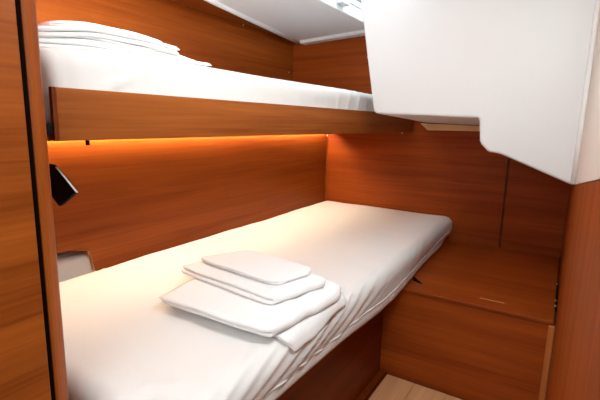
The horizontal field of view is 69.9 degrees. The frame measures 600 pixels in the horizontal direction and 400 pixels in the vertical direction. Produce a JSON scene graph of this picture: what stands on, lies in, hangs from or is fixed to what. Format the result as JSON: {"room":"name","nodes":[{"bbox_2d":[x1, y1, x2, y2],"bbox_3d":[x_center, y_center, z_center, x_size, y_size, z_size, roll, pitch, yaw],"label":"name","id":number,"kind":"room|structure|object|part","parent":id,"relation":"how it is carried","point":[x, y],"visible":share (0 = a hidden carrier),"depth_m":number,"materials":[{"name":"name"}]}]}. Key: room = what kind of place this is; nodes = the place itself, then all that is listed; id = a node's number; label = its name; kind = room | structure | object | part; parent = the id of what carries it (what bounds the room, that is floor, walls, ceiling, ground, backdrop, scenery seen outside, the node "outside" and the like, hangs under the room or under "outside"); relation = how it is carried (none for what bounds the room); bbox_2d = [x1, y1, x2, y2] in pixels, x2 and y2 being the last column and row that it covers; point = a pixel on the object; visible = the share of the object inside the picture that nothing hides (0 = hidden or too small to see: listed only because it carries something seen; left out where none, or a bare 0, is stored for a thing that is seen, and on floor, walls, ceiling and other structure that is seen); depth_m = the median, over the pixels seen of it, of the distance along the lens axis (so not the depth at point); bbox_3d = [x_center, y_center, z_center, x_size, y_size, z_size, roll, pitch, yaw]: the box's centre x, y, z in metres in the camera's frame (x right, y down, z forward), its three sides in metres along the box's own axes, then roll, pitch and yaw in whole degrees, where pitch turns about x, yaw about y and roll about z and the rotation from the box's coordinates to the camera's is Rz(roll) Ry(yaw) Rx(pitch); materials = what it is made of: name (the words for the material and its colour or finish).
{"room":"boat cabin","nodes":[
{"label":"boat cabin","id":0,"kind":"room"},
{"bbox_2d":[57,251,73,255],"bbox_3d":[-0.902,0.288,1.451,0.070,0.420,0.550,8,12,31],"label":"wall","id":1,"kind":"structure","parent":0,"point":[66,252],"depth_m":1.51,"materials":[{"name":"brown wood"}]},
{"bbox_2d":[36,0,292,80],"bbox_3d":[-0.639,-0.622,2.032,0.034,0.710,2.190,8,12,31],"label":"wall","id":2,"kind":"structure","parent":0,"point":[224,44],"depth_m":2.13,"materials":[{"name":"brown wood"}]},
{"bbox_2d":[167,0,278,35],"bbox_3d":[-0.452,-0.906,1.866,0.397,0.020,2.190,8,12,31],"label":"trim","id":3,"kind":"structure","parent":2,"relation":"attached to","point":[201,5],"depth_m":2.14,"materials":[{"name":"brown wood"}]},
{"bbox_2d":[46,87,412,144],"bbox_3d":[-0.255,-0.345,1.874,0.850,0.114,2.126,8,12,31],"label":"bunk","id":4,"kind":"object","parent":2,"relation":"attached to","point":[87,115],"visible":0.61,"depth_m":1.04,"materials":[{"name":"brown wood"}]},
{"bbox_2d":[39,46,374,124],"bbox_3d":[-0.255,-0.402,1.862,0.841,0.170,2.122,8,12,31],"label":"mattress","id":5,"kind":"object","parent":4,"relation":"on","point":[60,67],"visible":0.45,"depth_m":1.01,"materials":[{"name":"white fabric"}]},
{"bbox_2d":[39,38,211,66],"bbox_3d":[-0.541,-0.360,1.113,0.398,0.032,0.524,8,12,31],"label":"sheet","id":6,"kind":"object","parent":5,"relation":"on","point":[71,44],"visible":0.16,"depth_m":0.93,"materials":[{"name":"white fabric"}]},
{"bbox_2d":[39,37,194,60],"bbox_3d":[-0.552,-0.372,1.091,0.367,0.026,0.481,8,12,31],"label":"sheet","id":7,"kind":"object","parent":6,"relation":"on","point":[85,39],"visible":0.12,"depth_m":0.97,"materials":[{"name":"white fabric"}]},
{"bbox_2d":[38,26,179,54],"bbox_3d":[-0.554,-0.377,1.051,0.349,0.044,0.411,8,12,31],"label":"folded towel","id":8,"kind":"object","parent":7,"relation":"on","point":[43,31],"visible":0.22,"depth_m":0.94,"materials":[{"name":"white fabric"}]},
{"bbox_2d":[38,21,161,41],"bbox_3d":[-0.536,-0.396,1.052,0.287,0.028,0.302,8,12,31],"label":"folded towel","id":9,"kind":"object","parent":8,"relation":"on","point":[47,23],"visible":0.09,"depth_m":0.91,"materials":[{"name":"white fabric"}]},
{"bbox_2d":[47,134,326,270],"bbox_3d":[-0.391,-0.057,2.011,0.018,0.518,2.125,8,12,31],"label":"wall","id":10,"kind":"structure","parent":0,"point":[136,198],"depth_m":1.78,"materials":[{"name":"brown wood"}]},
{"bbox_2d":[204,0,364,44],"bbox_3d":[0.114,-0.850,1.520,1.641,0.138,2.190,8,12,31],"label":"ceiling","id":11,"kind":"structure","parent":0,"point":[303,22],"depth_m":2.28,"materials":[{"name":"white paint"}]},
{"bbox_3d":[-0.424,-0.887,1.858,0.036,0.057,2.107,6,11,22],"label":"edge trim","id":12,"kind":"part","parent":11,"relation":"part of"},
{"bbox_2d":[306,0,363,27],"bbox_3d":[0.358,-0.948,1.911,0.575,0.125,0.950,8,12,31],"label":"window","id":13,"kind":"structure","parent":11,"relation":"attached to","point":[349,10],"depth_m":2.16,"materials":[{"name":"white glass"}]},
{"bbox_3d":[0.210,-0.959,2.079,0.033,0.025,0.080,8,12,31],"label":"hatch handle","id":14,"kind":"part","parent":13,"relation":"part of","materials":[{"name":"white plastic"}]},
{"bbox_2d":[366,373,464,399],"bbox_3d":[-0.350,0.893,1.207,1.767,0.064,2.000,8,12,31],"label":"floor","id":15,"kind":"structure","parent":0,"point":[390,387],"depth_m":1.74,"materials":[{"name":"brown wood"}]},
{"bbox_2d":[15,0,54,399],"bbox_3d":[-0.460,0.109,0.714,0.108,1.660,0.009,8,12,31],"label":"trim","id":16,"kind":"structure","parent":15,"relation":"on","point":[17,2],"depth_m":0.66,"materials":[{"name":"black rubber"}]},
{"bbox_2d":[0,0,50,399],"bbox_3d":[-0.588,0.161,0.418,0.027,1.660,0.635,8,12,31],"label":"door","id":17,"kind":"structure","parent":16,"relation":"attached to","point":[24,371],"depth_m":0.64,"materials":[{"name":"brown wood"}]},
{"bbox_2d":[276,310,384,399],"bbox_3d":[-0.054,0.533,1.898,0.803,0.415,2.122,8,12,31],"label":"bed base","id":18,"kind":"object","parent":15,"relation":"on","point":[351,370],"visible":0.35,"depth_m":1.58,"materials":[{"name":"brown wood"}]},
{"bbox_2d":[57,201,451,399],"bbox_3d":[-0.059,0.239,1.851,1.003,0.201,2.141,8,12,31],"label":"mattress","id":19,"kind":"object","parent":18,"relation":"on","point":[122,342],"visible":0.77,"depth_m":1.24,"materials":[{"name":"white fabric"}]},
{"bbox_2d":[274,293,345,352],"bbox_3d":[-0.096,0.301,1.262,0.396,0.053,0.368,8,12,31],"label":"sheet","id":20,"kind":"object","parent":19,"relation":"on","point":[295,337],"visible":0.23,"depth_m":1.10,"materials":[{"name":"white fabric"}]},
{"bbox_2d":[159,278,340,337],"bbox_3d":[-0.147,0.264,1.268,0.470,0.038,0.417,8,12,31],"label":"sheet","id":21,"kind":"object","parent":20,"relation":"on","point":[196,296],"visible":0.53,"depth_m":1.13,"materials":[{"name":"white fabric"}]},
{"bbox_2d":[181,260,324,304],"bbox_3d":[-0.148,0.229,1.308,0.414,0.026,0.244,10,14,40],"label":"folded towel","id":22,"kind":"object","parent":21,"relation":"on","point":[264,293],"visible":0.54,"depth_m":1.21,"materials":[{"name":"white fabric"}]},
{"bbox_2d":[201,250,310,284],"bbox_3d":[-0.140,0.201,1.335,0.340,0.019,0.177,10,14,40],"label":"folded towel","id":23,"kind":"object","parent":22,"relation":"on","point":[262,267],"visible":1,"depth_m":1.30,"materials":[{"name":"white fabric"}]},
{"bbox_3d":[0.035,0.840,1.362,0.029,0.010,1.230,8,12,31],"label":"skirting","id":24,"kind":"part","parent":18,"relation":"part of","materials":[{"name":"brown wood"}]},
{"bbox_2d":[380,239,558,399],"bbox_3d":[0.852,0.520,2.059,0.624,0.414,0.892,8,12,31],"label":"locker","id":25,"kind":"object","parent":15,"relation":"on","point":[473,322],"visible":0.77,"depth_m":1.73,"materials":[{"name":"brown wood"}]},
{"bbox_3d":[0.624,0.594,1.700,0.623,0.390,0.018,8,12,31],"label":"panel","id":26,"kind":"part","parent":25,"relation":"part of","materials":[{"name":"brown wood"}]},
{"bbox_3d":[0.854,0.332,2.026,0.619,0.016,0.892,8,12,31],"label":"lid","id":27,"kind":"part","parent":25,"relation":"part of","materials":[{"name":"brown wood"}]},
{"bbox_2d":[293,36,571,278],"bbox_3d":[0.640,-0.217,2.615,1.787,1.660,0.041,8,12,31],"label":"wall","id":28,"kind":"structure","parent":0,"point":[489,198],"depth_m":2.52,"materials":[{"name":"brown wood"}]},
{"bbox_2d":[421,123,479,130],"bbox_3d":[0.890,-0.402,2.384,0.434,0.039,0.047,8,12,31],"label":"support beam","id":29,"kind":"structure","parent":28,"relation":"attached to","point":[440,127],"depth_m":2.39,"materials":[{"name":"brown wood"}]},
{"bbox_2d":[361,0,599,183],"bbox_3d":[0.793,-0.519,1.941,0.851,0.796,0.858,8,12,31],"label":"cabinet","id":30,"kind":"object","parent":28,"relation":"attached to","point":[519,71],"depth_m":1.52,"materials":[{"name":"white plastic"}]},
{"bbox_3d":[1.267,-0.133,2.240,0.317,1.660,0.030,8,12,31],"label":"panel","id":31,"kind":"part","parent":28,"relation":"part of","materials":[{"name":"brown wood"}]},
{"bbox_2d":[545,13,599,399],"bbox_3d":[0.789,0.046,1.212,0.030,1.660,2.250,8,12,31],"label":"wall","id":32,"kind":"structure","parent":0,"point":[574,369],"depth_m":0.67,"materials":[{"name":"brown wood"}]},
{"bbox_2d":[539,325,554,399],"bbox_3d":[0.871,0.631,1.528,0.019,0.390,0.018,8,12,31],"label":"trim","id":33,"kind":"structure","parent":32,"relation":"attached to","point":[551,329],"depth_m":1.51,"materials":[{"name":"brown wood"}]},
{"bbox_3d":[-0.841,0.044,1.016,0.829,1.660,0.035,8,12,31],"label":"wall","id":34,"kind":"structure","parent":0,"visible":0},
{"bbox_2d":[20,0,68,399],"bbox_3d":[-0.444,0.102,0.753,0.126,1.660,0.074,8,12,31],"label":"trim","id":35,"kind":"structure","parent":34,"relation":"attached to","point":[27,7],"depth_m":0.68,"materials":[{"name":"brown wood"}]},
{"bbox_2d":[49,164,78,205],"bbox_3d":[-0.534,-0.026,0.882,0.146,0.088,0.081,8,12,31],"label":"reading lamp","id":36,"kind":"object","parent":34,"relation":"attached to","point":[63,190],"visible":0.49,"depth_m":0.90,"materials":[{"name":"black plastic"}]}
]}

